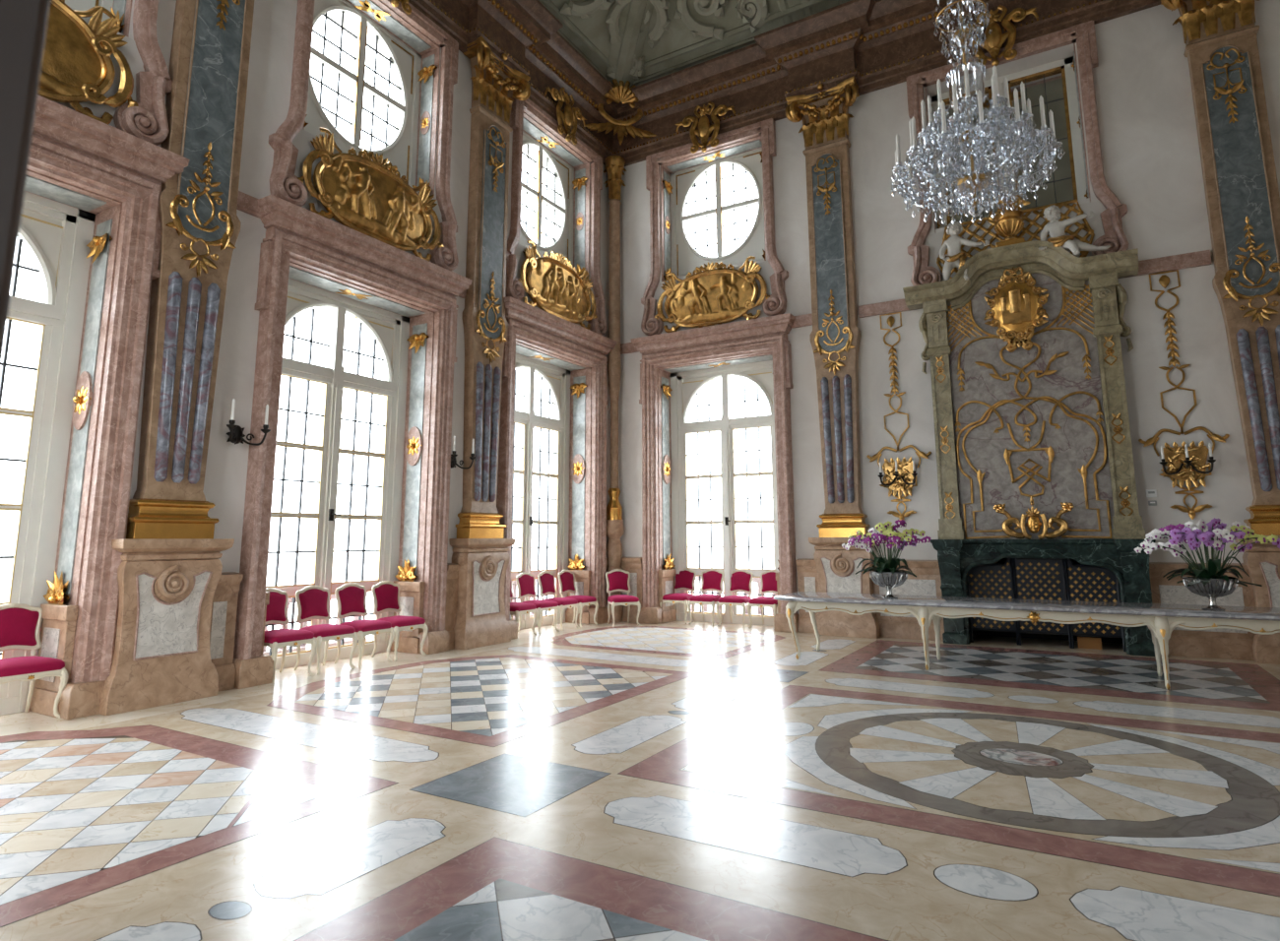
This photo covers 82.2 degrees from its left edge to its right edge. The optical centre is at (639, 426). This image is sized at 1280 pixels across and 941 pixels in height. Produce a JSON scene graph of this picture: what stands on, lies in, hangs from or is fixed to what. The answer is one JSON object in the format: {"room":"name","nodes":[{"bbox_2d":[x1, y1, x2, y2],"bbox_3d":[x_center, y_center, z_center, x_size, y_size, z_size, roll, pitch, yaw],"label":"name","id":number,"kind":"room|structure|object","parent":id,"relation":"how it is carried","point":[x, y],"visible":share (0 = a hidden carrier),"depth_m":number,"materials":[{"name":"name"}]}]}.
{"room":"historic interior","nodes":[
{"label":"historic interior","id":0,"kind":"room"},
{"bbox_2d":[128,0,610,615],"bbox_3d":[-4.751,-4.031,9.885,1.000,14.200,16.600,-5,-10,30],"label":"wall","id":1,"kind":"structure","parent":0,"point":[271,58],"depth_m":8.97,"materials":[{"name":"paint"}]},
{"bbox_2d":[0,191,95,715],"bbox_3d":[-6.471,0.066,6.416,0.332,5.060,2.500,-5,-10,30],"label":"window","id":2,"kind":"structure","parent":1,"relation":"in","point":[56,235],"depth_m":7.34,"materials":[{"name":"beige paint"}]},
{"bbox_2d":[37,0,138,125],"bbox_3d":[-5.896,-3.709,6.649,0.152,1.480,2.507,-5,-10,30],"label":"cartouche","id":3,"kind":"object","parent":1,"relation":"attached to","point":[77,65],"visible":0.63,"depth_m":7.25,"materials":[{"name":"metal"}]},
{"bbox_2d":[64,0,113,21],"bbox_3d":[-6.420,-5.491,7.227,0.175,2.650,2.280,-5,-10,30],"label":"window","id":4,"kind":"structure","parent":1,"relation":"in","point":[80,5],"depth_m":7.88,"materials":[{"name":"beige paint"}]},
{"bbox_2d":[24,0,190,719],"bbox_3d":[-6.081,-2.259,6.536,0.895,9.690,3.390,-5,-10,30],"label":"trim","id":5,"kind":"structure","parent":1,"relation":"attached to","point":[116,171],"depth_m":7.28,"materials":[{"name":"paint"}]},
{"bbox_2d":[98,0,254,715],"bbox_3d":[-4.784,-2.152,8.023,0.506,9.920,1.342,-5,-10,30],"label":"pilaster","id":6,"kind":"object","parent":1,"relation":"attached to","point":[170,568],"visible":0.98,"depth_m":7.74,"materials":[{"name":"stone"}]},
{"bbox_2d":[225,398,270,446],"bbox_3d":[-4.516,-0.036,8.355,0.333,0.484,0.510,-5,-10,30],"label":"candle sconce","id":7,"kind":"object","parent":1,"relation":"attached to","point":[235,435],"visible":1,"depth_m":8.38,"materials":[{"name":"metal"}]},
{"bbox_2d":[265,278,409,670],"bbox_3d":[-4.277,0.625,10.107,0.332,5.060,2.500,-5,-10,30],"label":"window","id":8,"kind":"structure","parent":1,"relation":"in","point":[389,331],"depth_m":10.34,"materials":[{"name":"beige paint"}]},
{"bbox_2d":[232,0,472,689],"bbox_3d":[-3.887,-1.700,10.227,0.895,9.690,3.390,-5,-10,30],"label":"trim","id":9,"kind":"structure","parent":1,"relation":"attached to","point":[300,244],"depth_m":10.55,"materials":[{"name":"pink stone"}]},
{"bbox_2d":[303,0,421,187],"bbox_3d":[-4.226,-4.932,10.918,0.175,2.650,2.280,-5,-10,30],"label":"window","id":10,"kind":"structure","parent":1,"relation":"in","point":[401,152],"depth_m":11.08,"materials":[{"name":"beige paint"}]},
{"bbox_2d":[297,127,443,261],"bbox_3d":[-3.679,-3.153,10.327,0.205,1.480,2.507,-5,-10,30],"label":"cartouche","id":11,"kind":"object","parent":1,"relation":"attached to","point":[373,200],"visible":0.93,"depth_m":10.18,"materials":[{"name":"metal"}]},
{"bbox_2d":[390,0,411,14],"bbox_3d":[-3.583,-6.684,10.801,0.160,1.095,1.366,-5,-10,30],"label":"gilded crest","id":12,"kind":"object","parent":1,"relation":"attached to","point":[395,3],"visible":1,"depth_m":10.88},
{"bbox_2d":[209,558,607,692],"bbox_3d":[-3.717,2.451,9.463,0.170,1.250,12.600,-5,-10,30],"label":"baseboard","id":13,"kind":"structure","parent":1,"relation":"attached to","point":[224,602],"depth_m":8.06,"materials":[{"name":"stone"}]},
{"bbox_2d":[236,191,608,354],"bbox_3d":[-3.780,-2.428,10.239,0.065,0.210,12.600,-5,-10,30],"label":"trim","id":14,"kind":"structure","parent":1,"relation":"attached to","point":[247,204],"depth_m":8.73,"materials":[{"name":"pink stone"}]},
{"bbox_2d":[450,436,476,469],"bbox_3d":[-2.789,0.404,11.262,0.333,0.484,0.510,-5,-10,30],"label":"candle sconce","id":15,"kind":"object","parent":1,"relation":"attached to","point":[454,464],"visible":0.86,"depth_m":11.29,"materials":[{"name":"metal"}]},
{"bbox_2d":[448,36,530,649],"bbox_3d":[-2.424,-1.551,11.995,0.506,9.920,1.342,-5,-10,30],"label":"pilaster","id":16,"kind":"object","parent":1,"relation":"attached to","point":[480,549],"visible":1,"depth_m":11.86,"materials":[{"name":"brown stone"}]},
{"bbox_2d":[510,353,570,629],"bbox_3d":[-2.103,1.178,13.764,0.332,5.060,2.500,-5,-10,30],"label":"window","id":17,"kind":"structure","parent":1,"relation":"in","point":[556,379],"depth_m":14.22,"materials":[{"name":"beige paint"}]},
{"bbox_2d":[518,130,574,267],"bbox_3d":[-2.053,-4.378,14.575,0.175,2.650,2.280,-5,-10,30],"label":"window","id":18,"kind":"structure","parent":1,"relation":"in","point":[563,173],"depth_m":14.94,"materials":[{"name":"beige paint"}]},
{"bbox_2d":[496,97,616,639],"bbox_3d":[-1.714,-1.147,13.885,0.895,9.690,3.390,-5,-10,30],"label":"trim","id":19,"kind":"structure","parent":1,"relation":"attached to","point":[535,333],"depth_m":14.43,"materials":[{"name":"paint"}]},
{"bbox_2d":[517,240,597,329],"bbox_3d":[-1.512,-2.599,13.987,0.230,1.480,2.506,-6,-10,31],"label":"cartouche","id":20,"kind":"object","parent":1,"relation":"attached to","point":[555,288],"visible":0.94,"depth_m":13.82,"materials":[{"name":"metal"}]},
{"bbox_2d":[544,86,586,145],"bbox_3d":[-1.410,-6.131,14.458,0.160,1.095,1.366,-5,-10,30],"label":"gilded crest","id":21,"kind":"object","parent":1,"relation":"attached to","point":[569,115],"visible":1,"depth_m":14.38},
{"bbox_2d":[603,155,626,622],"bbox_3d":[-0.532,-0.983,15.210,0.492,9.760,0.492,-5,-10,30],"label":"pilaster","id":22,"kind":"object","parent":1,"relation":"attached to","point":[614,164],"visible":0.94,"depth_m":15.17,"materials":[{"name":"stone"}]},
{"bbox_2d":[585,78,656,144],"bbox_3d":[-0.397,-6.660,15.481,1.578,1.464,0.204,2,-9,-14],"label":"shell","id":23,"kind":"object","parent":1,"relation":"attached to","point":[622,93],"visible":0.99,"depth_m":15.50,"materials":[{"name":"metal"}]},
{"bbox_2d":[674,101,735,153],"bbox_3d":[1.290,-6.078,14.864,1.366,1.095,0.160,-5,-10,30],"label":"gilded crest","id":24,"kind":"object","parent":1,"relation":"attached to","point":[704,130],"visible":1,"depth_m":14.83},
{"bbox_2d":[949,4,1038,66],"bbox_3d":[5.876,-6.503,12.202,1.366,1.095,0.160,-5,-10,30],"label":"gilded crest","id":25,"kind":"object","parent":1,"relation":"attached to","point":[993,41],"visible":0.71,"depth_m":12.13,"materials":[{"name":"metal"}]},
{"bbox_2d":[0,620,1279,940],"bbox_3d":[2.275,2.336,4.747,17.640,0.006,16.600,-5,-10,30],"label":"floor","id":26,"kind":"structure","parent":0,"point":[672,781],"depth_m":4.58,"materials":[{"name":"stone"}]},
{"bbox_2d":[0,603,68,718],"bbox_3d":[-5.686,2.152,6.713,0.617,1.035,0.581,-5,-10,30],"label":"chair","id":27,"kind":"object","parent":26,"relation":"on","point":[20,623],"visible":1,"depth_m":6.81,"materials":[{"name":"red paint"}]},
{"bbox_2d":[0,655,64,677],"bbox_3d":[-5.662,2.175,6.696,0.518,0.115,0.541,-5,-10,30],"label":"seat cushion","id":28,"kind":"object","parent":27,"relation":"on","point":[32,666],"depth_m":6.60,"materials":[{"name":"fabric"}]},
{"bbox_2d":[263,587,317,683],"bbox_3d":[-4.290,2.462,8.769,0.617,1.035,0.581,-5,-10,29],"label":"chair","id":29,"kind":"object","parent":26,"relation":"on","point":[277,608],"visible":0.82,"depth_m":8.80,"materials":[{"name":"fabric"}]},
{"bbox_2d":[263,629,314,643],"bbox_3d":[-4.266,2.486,8.752,0.518,0.115,0.541,-5,-10,29],"label":"seat cushion","id":30,"kind":"object","parent":29,"relation":"on","point":[279,636],"depth_m":8.61,"materials":[{"name":"fabric"}]},
{"bbox_2d":[262,591,367,655],"bbox_3d":[-4.939,2.742,10.180,0.300,0.900,2.600,-5,-10,30],"label":"trim","id":31,"kind":"structure","parent":26,"relation":"on","point":[348,641],"depth_m":10.34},
{"bbox_2d":[293,585,358,674],"bbox_3d":[-3.991,2.538,9.272,0.617,1.035,0.581,-5,-10,31],"label":"chair","id":32,"kind":"object","parent":26,"relation":"on","point":[312,602],"visible":0.99,"depth_m":9.29,"materials":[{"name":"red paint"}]},
{"bbox_2d":[299,624,355,638],"bbox_3d":[-3.967,2.562,9.254,0.518,0.115,0.541,-5,-10,31],"label":"seat cushion","id":33,"kind":"object","parent":32,"relation":"on","point":[321,630],"depth_m":9.13,"materials":[{"name":"fabric"}]},
{"bbox_2d":[333,582,394,667],"bbox_3d":[-3.693,2.615,9.775,0.617,1.035,0.581,-5,-10,29],"label":"chair","id":34,"kind":"object","parent":26,"relation":"on","point":[351,598],"visible":0.98,"depth_m":9.78,"materials":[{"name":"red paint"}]},
{"bbox_2d":[339,619,391,632],"bbox_3d":[-3.668,2.638,9.758,0.518,0.115,0.541,-5,-10,29],"label":"seat cushion","id":35,"kind":"object","parent":34,"relation":"on","point":[364,625],"depth_m":9.64,"materials":[{"name":"fabric"}]},
{"bbox_2d":[371,580,428,660],"bbox_3d":[-3.394,2.691,10.278,0.617,1.035,0.581,-5,-10,30],"label":"chair","id":36,"kind":"object","parent":26,"relation":"on","point":[386,594],"visible":0.98,"depth_m":10.28,"materials":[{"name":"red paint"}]},
{"bbox_2d":[377,615,425,628],"bbox_3d":[-3.369,2.714,10.261,0.518,0.115,0.541,-5,-10,30],"label":"seat cushion","id":37,"kind":"object","parent":36,"relation":"on","point":[399,621],"depth_m":10.13,"materials":[{"name":"fabric"}]},
{"bbox_2d":[510,577,538,635],"bbox_3d":[-2.131,3.015,12.422,0.617,1.035,0.581,-5,-10,29],"label":"chair","id":38,"kind":"object","parent":26,"relation":"on","point":[516,608],"visible":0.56,"depth_m":12.31,"materials":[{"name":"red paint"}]},
{"bbox_2d":[510,602,535,611],"bbox_3d":[-2.106,3.039,12.405,0.518,0.115,0.541,-5,-10,29],"label":"seat cushion","id":39,"kind":"object","parent":38,"relation":"on","point":[514,607],"depth_m":12.25,"materials":[{"name":"fabric"}]},
{"bbox_2d":[515,572,560,635],"bbox_3d":[-1.818,3.092,12.929,0.617,1.035,0.581,-6,-10,31],"label":"chair","id":40,"kind":"object","parent":26,"relation":"on","point":[525,581],"visible":0.97,"depth_m":12.93,"materials":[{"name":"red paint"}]},
{"bbox_2d":[522,599,557,608],"bbox_3d":[-1.794,3.116,12.911,0.518,0.115,0.541,-6,-10,31],"label":"seat cushion","id":41,"kind":"object","parent":40,"relation":"on","point":[540,604],"depth_m":12.77,"materials":[{"name":"fabric"}]},
{"bbox_2d":[537,571,579,631],"bbox_3d":[-1.506,3.168,13.435,0.617,1.035,0.581,-5,-10,29],"label":"chair","id":42,"kind":"object","parent":26,"relation":"on","point":[545,579],"visible":0.97,"depth_m":13.44,"materials":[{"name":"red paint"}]},
{"bbox_2d":[544,597,577,606],"bbox_3d":[-1.481,3.192,13.418,0.518,0.115,0.541,-5,-10,29],"label":"seat cushion","id":43,"kind":"object","parent":42,"relation":"on","point":[561,602],"depth_m":13.28,"materials":[{"name":"fabric"}]},
{"bbox_2d":[557,569,598,627],"bbox_3d":[-1.193,3.245,13.942,0.617,1.035,0.581,-6,-10,31],"label":"chair","id":44,"kind":"object","parent":26,"relation":"on","point":[565,577],"visible":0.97,"depth_m":13.95,"materials":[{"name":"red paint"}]},
{"bbox_2d":[564,595,596,603],"bbox_3d":[-1.169,3.269,13.924,0.518,0.115,0.541,-6,-10,31],"label":"seat cushion","id":45,"kind":"object","parent":44,"relation":"on","point":[581,599],"depth_m":13.78,"materials":[{"name":"fabric"}]},
{"bbox_2d":[605,569,640,627],"bbox_3d":[-0.348,3.253,14.012,0.581,1.035,0.617,3,-9,-18],"label":"chair","id":46,"kind":"object","parent":26,"relation":"on","point":[617,580],"visible":1,"depth_m":14.19,"materials":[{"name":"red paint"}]},
{"bbox_2d":[607,594,639,602],"bbox_3d":[-0.339,3.275,13.982,0.541,0.115,0.518,3,-9,-18],"label":"seat cushion","id":47,"kind":"object","parent":46,"relation":"on","point":[619,598],"depth_m":13.78,"materials":[{"name":"fabric"}]},
{"bbox_2d":[659,568,696,624],"bbox_3d":[0.772,3.308,14.399,0.581,1.035,0.617,-5,-10,27],"label":"chair","id":48,"kind":"object","parent":26,"relation":"on","point":[685,580],"visible":0.97,"depth_m":14.54,"materials":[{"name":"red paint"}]},
{"bbox_2d":[662,593,693,600],"bbox_3d":[0.761,3.330,14.370,0.541,0.115,0.518,-5,-10,27],"label":"seat cushion","id":49,"kind":"object","parent":48,"relation":"on","point":[672,597],"depth_m":14.17,"materials":[{"name":"fabric"}]},
{"bbox_2d":[687,568,724,626],"bbox_3d":[1.290,3.260,14.098,0.581,1.035,0.617,-5,-10,30],"label":"chair","id":50,"kind":"object","parent":26,"relation":"on","point":[712,579],"visible":0.98,"depth_m":14.22,"materials":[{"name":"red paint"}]},
{"bbox_2d":[689,594,721,602],"bbox_3d":[1.277,3.283,14.070,0.541,0.115,0.518,-5,-10,30],"label":"seat cushion","id":51,"kind":"object","parent":50,"relation":"on","point":[699,598],"depth_m":13.88,"materials":[{"name":"fabric"}]},
{"bbox_2d":[715,569,753,628],"bbox_3d":[1.808,3.213,13.798,0.581,1.035,0.617,-5,-10,28],"label":"chair","id":52,"kind":"object","parent":26,"relation":"on","point":[740,580],"visible":0.97,"depth_m":13.93,"materials":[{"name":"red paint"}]},
{"bbox_2d":[717,595,751,603],"bbox_3d":[1.795,3.235,13.770,0.541,0.115,0.518,-5,-10,28],"label":"seat cushion","id":53,"kind":"object","parent":52,"relation":"on","point":[730,599],"depth_m":13.59,"materials":[{"name":"fabric"}]},
{"bbox_2d":[746,570,777,629],"bbox_3d":[2.343,3.163,13.488,0.581,1.035,0.617,-6,-10,32],"label":"chair","id":54,"kind":"object","parent":26,"relation":"on","point":[767,578],"visible":0.73,"depth_m":13.63,"materials":[{"name":"fabric"}]},
{"bbox_2d":[748,596,777,604],"bbox_3d":[2.329,3.185,13.460,0.541,0.115,0.518,-6,-10,32],"label":"seat cushion","id":55,"kind":"object","parent":54,"relation":"on","point":[762,600],"depth_m":13.27,"materials":[{"name":"fabric"}]},
{"bbox_2d":[773,591,1279,690],"bbox_3d":[4.803,2.546,8.831,6.360,0.823,1.260,-5,-10,30],"label":"console table","id":56,"kind":"object","parent":26,"relation":"on","point":[1161,619],"visible":1,"depth_m":8.55,"materials":[{"name":"wood"}]},
{"bbox_2d":[869,571,907,598],"bbox_3d":[3.324,2.109,9.788,0.500,0.340,0.500,-5,-10,30],"label":"bowl","id":57,"kind":"object","parent":56,"relation":"on","point":[889,581],"visible":0.93,"depth_m":9.65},
{"bbox_2d":[841,519,930,576],"bbox_3d":[3.324,1.649,9.846,1.129,0.787,0.796,-5,-10,30],"label":"orchid arrangement","id":58,"kind":"object","parent":57,"relation":"in","point":[883,565],"visible":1,"depth_m":9.78,"materials":[{"name":"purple plant"}]},
{"bbox_2d":[1182,576,1238,610],"bbox_3d":[6.289,1.835,8.067,0.500,0.340,0.500,-5,-10,30],"label":"bowl","id":59,"kind":"object","parent":56,"relation":"on","point":[1216,588],"visible":0.94,"depth_m":7.95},
{"bbox_2d":[1134,517,1279,586],"bbox_3d":[6.296,1.392,8.111,1.290,0.748,0.790,-5,-10,30],"label":"orchid arrangement","id":60,"kind":"object","parent":59,"relation":"in","point":[1190,535],"visible":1,"depth_m":8.06,"materials":[{"name":"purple plant"}]},
{"bbox_2d":[930,538,1155,656],"bbox_3d":[6.148,2.521,11.232,2.938,1.580,1.470,-5,-10,30],"label":"fireplace","id":61,"kind":"object","parent":26,"relation":"on","point":[956,558],"visible":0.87,"depth_m":10.83,"materials":[{"name":"green stone"}]},
{"bbox_2d":[902,240,1146,539],"bbox_3d":[5.902,-0.568,11.300,3.240,4.550,0.539,-5,-10,30],"label":"overmantel","id":62,"kind":"object","parent":61,"relation":"on","point":[1048,422],"visible":1,"depth_m":11.27,"materials":[{"name":"grey stone"}]},
{"bbox_2d":[939,221,990,280],"bbox_3d":[5.251,-2.847,11.878,0.751,1.032,0.310,-3,-9,17],"label":"cherub statue","id":63,"kind":"object","parent":62,"relation":"on","point":[954,258],"visible":0.99,"depth_m":11.90,"materials":[{"name":"white stone"}]},
{"bbox_2d":[945,252,966,269],"bbox_3d":[5.101,-2.663,11.896,0.356,0.338,0.253,-5,-10,30],"label":"drape","id":64,"kind":"object","parent":63,"relation":"hanging from","point":[953,259],"depth_m":11.84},
{"bbox_2d":[988,192,1030,247],"bbox_3d":[5.875,-3.302,11.694,0.592,0.965,0.440,-3,-9,16],"label":"urn","id":65,"kind":"object","parent":62,"relation":"on","point":[1009,224],"visible":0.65,"depth_m":11.56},
{"bbox_2d":[983,266,1048,351],"bbox_3d":[5.880,-1.857,11.469,0.932,1.351,0.188,-5,-10,30],"label":"heraldic shield","id":66,"kind":"object","parent":62,"relation":"attached to","point":[1016,305],"visible":1,"depth_m":11.44,"materials":[{"name":"metal"}]},
{"bbox_2d":[1038,204,1110,255],"bbox_3d":[6.513,-2.982,11.060,0.346,0.910,0.884,8,-12,-44],"label":"cherub statue","id":67,"kind":"object","parent":62,"relation":"on","point":[1056,228],"visible":0.99,"depth_m":11.11,"materials":[{"name":"white stone"}]},
{"bbox_2d":[1047,234,1074,247],"bbox_3d":[6.393,-2.814,11.102,0.371,0.211,0.273,-1,-9,4],"label":"drape","id":68,"kind":"object","parent":67,"relation":"hanging from","point":[1058,240],"depth_m":11.02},
{"bbox_2d":[993,496,1074,539],"bbox_3d":[5.860,1.352,10.919,1.061,0.652,0.198,-5,-10,30],"label":"ornament","id":69,"kind":"object","parent":61,"relation":"on","point":[1034,524],"visible":1,"depth_m":10.86,"materials":[{"name":"metal"}]},
{"bbox_2d":[966,558,1125,651],"bbox_3d":[6.007,2.613,10.974,2.024,1.322,0.044,-5,-10,30],"label":"fire screen","id":70,"kind":"object","parent":26,"relation":"on","point":[1055,579],"visible":0.74,"depth_m":10.97,"materials":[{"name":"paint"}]},
{"bbox_2d":[1077,637,1101,649],"bbox_3d":[6.551,3.154,10.686,0.300,0.160,0.030,-5,-10,30],"label":"board","id":71,"kind":"object","parent":26,"relation":"on","point":[1083,642],"visible":1,"depth_m":10.68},
{"bbox_2d":[538,0,851,87],"bbox_3d":[2.671,-9.386,7.259,15.660,2.341,13.320,-5,-10,30],"label":"ceiling","id":72,"kind":"structure","parent":0,"point":[639,42],"depth_m":14.47,"materials":[{"name":"paint"}]},
{"bbox_2d":[891,0,1065,223],"bbox_3d":[2.789,-6.073,6.769,1.340,8.760,1.309,-5,-10,30],"label":"chandelier","id":73,"kind":"object","parent":72,"relation":"hanging from","point":[968,185],"visible":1,"depth_m":6.10,"materials":[{"name":"clear glass"}]},
{"bbox_2d":[911,116,916,148],"bbox_3d":[2.240,-2.402,5.990,0.030,0.290,0.030,-5,-10,30],"label":"candle","id":74,"kind":"object","parent":73,"relation":"on","point":[913,119],"depth_m":5.98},
{"bbox_2d":[920,99,926,130],"bbox_3d":[2.360,-2.588,6.099,0.030,0.290,0.030,-5,-10,30],"label":"candle","id":75,"kind":"object","parent":73,"relation":"on","point":[923,102],"depth_m":6.09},
{"bbox_2d":[936,78,942,109],"bbox_3d":[2.518,-2.792,6.162,0.030,0.290,0.030,-5,-10,30],"label":"candle","id":76,"kind":"object","parent":73,"relation":"on","point":[938,82],"depth_m":6.15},
{"bbox_2d":[940,100,947,133],"bbox_3d":[2.389,-2.436,5.770,0.030,0.290,0.030,-5,-10,30],"label":"candle","id":77,"kind":"object","parent":73,"relation":"on","point":[942,106],"depth_m":5.76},
{"bbox_2d":[952,82,958,115],"bbox_3d":[2.523,-2.624,5.869,0.030,0.290,0.030,-5,-10,30],"label":"candle","id":78,"kind":"object","parent":73,"relation":"on","point":[954,91],"depth_m":5.86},
{"bbox_2d":[963,65,969,97],"bbox_3d":[2.674,-2.818,5.995,0.030,0.290,0.030,-5,-10,30],"label":"candle","id":79,"kind":"object","parent":73,"relation":"on","point":[966,74],"depth_m":5.98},
{"bbox_2d":[977,89,984,124],"bbox_3d":[2.619,-2.458,5.637,0.030,0.290,0.030,-5,-10,30],"label":"candle","id":80,"kind":"object","parent":73,"relation":"on","point":[980,100],"depth_m":5.63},
{"bbox_2d":[991,74,997,108],"bbox_3d":[2.792,-2.639,5.778,0.030,0.290,0.030,-5,-10,30],"label":"candle","id":81,"kind":"object","parent":73,"relation":"on","point":[994,99],"depth_m":5.77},
{"bbox_2d":[992,64,998,96],"bbox_3d":[2.903,-2.820,5.986,0.030,0.290,0.030,-5,-10,30],"label":"candle","id":82,"kind":"object","parent":73,"relation":"on","point":[994,73],"depth_m":5.98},
{"bbox_2d":[1003,76,1010,108],"bbox_3d":[3.071,-2.797,6.141,0.030,0.290,0.030,-5,-10,30],"label":"candle","id":83,"kind":"object","parent":73,"relation":"on","point":[1006,93],"depth_m":6.13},
{"bbox_2d":[1010,118,1016,147],"bbox_3d":[3.240,-2.550,6.366,0.030,0.290,0.030,-5,-10,30],"label":"candle","id":84,"kind":"object","parent":73,"relation":"on","point":[1013,143],"depth_m":6.35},
{"bbox_2d":[1013,87,1020,122],"bbox_3d":[2.885,-2.462,5.615,0.030,0.290,0.030,-5,-10,30],"label":"candle","id":85,"kind":"object","parent":73,"relation":"on","point":[1016,103],"depth_m":5.60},
{"bbox_2d":[1020,81,1026,114],"bbox_3d":[3.064,-2.627,5.860,0.030,0.290,0.030,-5,-10,30],"label":"candle","id":86,"kind":"object","parent":73,"relation":"on","point":[1022,89],"depth_m":5.85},
{"bbox_2d":[1026,98,1032,129],"bbox_3d":[3.235,-2.593,6.085,0.030,0.290,0.030,-5,-10,30],"label":"candle","id":87,"kind":"object","parent":73,"relation":"on","point":[1029,109],"depth_m":6.08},
{"bbox_2d":[1038,95,1046,128],"bbox_3d":[3.135,-2.448,5.710,0.030,0.290,0.030,-5,-10,30],"label":"candle","id":88,"kind":"object","parent":73,"relation":"on","point":[1042,108],"depth_m":5.70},
{"bbox_2d":[1048,110,1055,141],"bbox_3d":[3.318,-2.419,5.902,0.030,0.290,0.030,-5,-10,30],"label":"candle","id":89,"kind":"object","parent":73,"relation":"on","point":[1051,114],"depth_m":5.89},
{"bbox_2d":[690,576,775,616],"bbox_3d":[2.138,3.428,14.810,2.600,0.900,0.300,-5,-10,30],"label":"trim","id":90,"kind":"structure","parent":0,"point":[754,580],"depth_m":14.68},
{"bbox_2d":[618,0,1279,613],"bbox_3d":[6.279,-3.680,12.427,17.420,14.200,1.000,-5,-10,30],"label":"wall","id":91,"kind":"structure","parent":0,"point":[1151,156],"depth_m":11.66,"materials":[{"name":"paint"}]},
{"bbox_2d":[653,256,769,332],"bbox_3d":[1.368,-2.541,14.430,2.507,1.480,0.208,-5,-10,30],"label":"cartouche","id":92,"kind":"object","parent":91,"relation":"attached to","point":[712,296],"visible":0.98,"depth_m":14.38,"materials":[{"name":"metal"}]},
{"bbox_2d":[630,118,798,633],"bbox_3d":[1.496,-1.076,14.421,3.390,9.690,0.895,-5,-10,30],"label":"trim","id":93,"kind":"structure","parent":91,"relation":"attached to","point":[739,341],"depth_m":14.41,"materials":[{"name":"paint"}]},
{"bbox_2d":[670,147,765,276],"bbox_3d":[1.677,-4.289,15.246,2.280,2.650,0.175,-5,-10,30],"label":"window","id":94,"kind":"structure","parent":91,"relation":"in","point":[685,258],"depth_m":15.29,"materials":[{"name":"beige paint"}]},
{"bbox_2d":[670,360,779,626],"bbox_3d":[1.737,1.272,14.464,2.500,5.060,0.332,-5,-10,30],"label":"window","id":95,"kind":"structure","parent":91,"relation":"in","point":[686,385],"depth_m":14.58,"materials":[{"name":"beige paint"}]},
{"bbox_2d":[408,0,1161,166],"bbox_3d":[2.757,-7.756,7.307,15.720,1.370,12.950,-5,-10,30],"label":"trim","id":96,"kind":"structure","parent":91,"relation":"attached to","point":[881,43],"depth_m":13.49,"materials":[{"name":"stone"}]},
{"bbox_2d":[785,75,880,639],"bbox_3d":[3.403,-1.430,12.913,1.342,9.920,0.506,-5,-10,30],"label":"pilaster","id":97,"kind":"object","parent":91,"relation":"attached to","point":[835,336],"visible":0.98,"depth_m":12.93,"materials":[{"name":"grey stone"}]},
{"bbox_2d":[866,312,931,519],"bbox_3d":[4.278,-0.196,12.321,1.048,3.614,0.310,-5,-10,30],"label":"wall sconce","id":98,"kind":"object","parent":91,"relation":"attached to","point":[900,477],"visible":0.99,"depth_m":12.27,"materials":[{"name":"metal"}]},
{"bbox_2d":[620,250,1211,354],"bbox_3d":[6.015,-2.231,11.740,15.420,0.210,0.065,-5,-10,30],"label":"trim","id":99,"kind":"structure","parent":91,"relation":"attached to","point":[1199,258],"depth_m":10.88,"materials":[{"name":"pink stone"}]},
{"bbox_2d":[620,557,1255,660],"bbox_3d":[6.005,2.645,10.946,15.420,1.250,0.170,-5,-10,30],"label":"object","id":100,"kind":"structure","parent":91,"relation":"attached to","point":[1221,643],"depth_m":10.27,"materials":[{"name":"stone"}]},
{"bbox_2d":[930,56,1086,228],"bbox_3d":[6.224,-4.624,12.503,2.280,2.850,0.130,-5,-10,30],"label":"window","id":101,"kind":"structure","parent":91,"relation":"in","point":[1055,81],"depth_m":12.24,"materials":[{"name":"glass"}]},
{"bbox_2d":[936,198,1094,279],"bbox_3d":[6.000,-2.948,11.849,2.285,1.065,0.052,-5,-10,30],"label":"lattice","id":102,"kind":"object","parent":91,"relation":"attached to","point":[1078,212],"visible":0.38,"depth_m":11.73,"materials":[{"name":"metal"}]},
{"bbox_2d":[905,19,1129,285],"bbox_3d":[6.059,-4.301,12.167,3.160,4.030,0.627,-5,-10,30],"label":"trim","id":103,"kind":"structure","parent":91,"relation":"attached to","point":[1107,225],"depth_m":11.71,"materials":[{"name":"pink stone"}]},
{"bbox_2d":[1138,269,1229,519],"bbox_3d":[7.623,-0.505,10.379,1.048,3.614,0.310,-5,-10,30],"label":"wall ornament","id":104,"kind":"object","parent":91,"relation":"attached to","point":[1184,464],"visible":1,"depth_m":10.34,"materials":[{"name":"metal"}]},
{"bbox_2d":[1160,0,1279,664],"bbox_3d":[8.412,-1.894,10.006,1.342,9.920,0.506,-5,-10,30],"label":"pilaster","id":105,"kind":"object","parent":91,"relation":"attached to","point":[1242,191],"visible":0.96,"depth_m":10.17,"materials":[{"name":"brown stone"}]},
{"bbox_3d":[-0.611,-5.434,0.833,17.420,14.200,0.900,-5,-10,30],"label":"wall","id":106,"kind":"structure","parent":0,"visible":0},
{"bbox_2d":[0,0,50,376],"bbox_3d":[-0.035,-0.651,0.043,2.520,4.500,0.710,-5,-10,30],"label":"door","id":107,"kind":"structure","parent":106,"relation":"in","point":[23,23],"depth_m":0.72,"materials":[{"name":"brown wood"}]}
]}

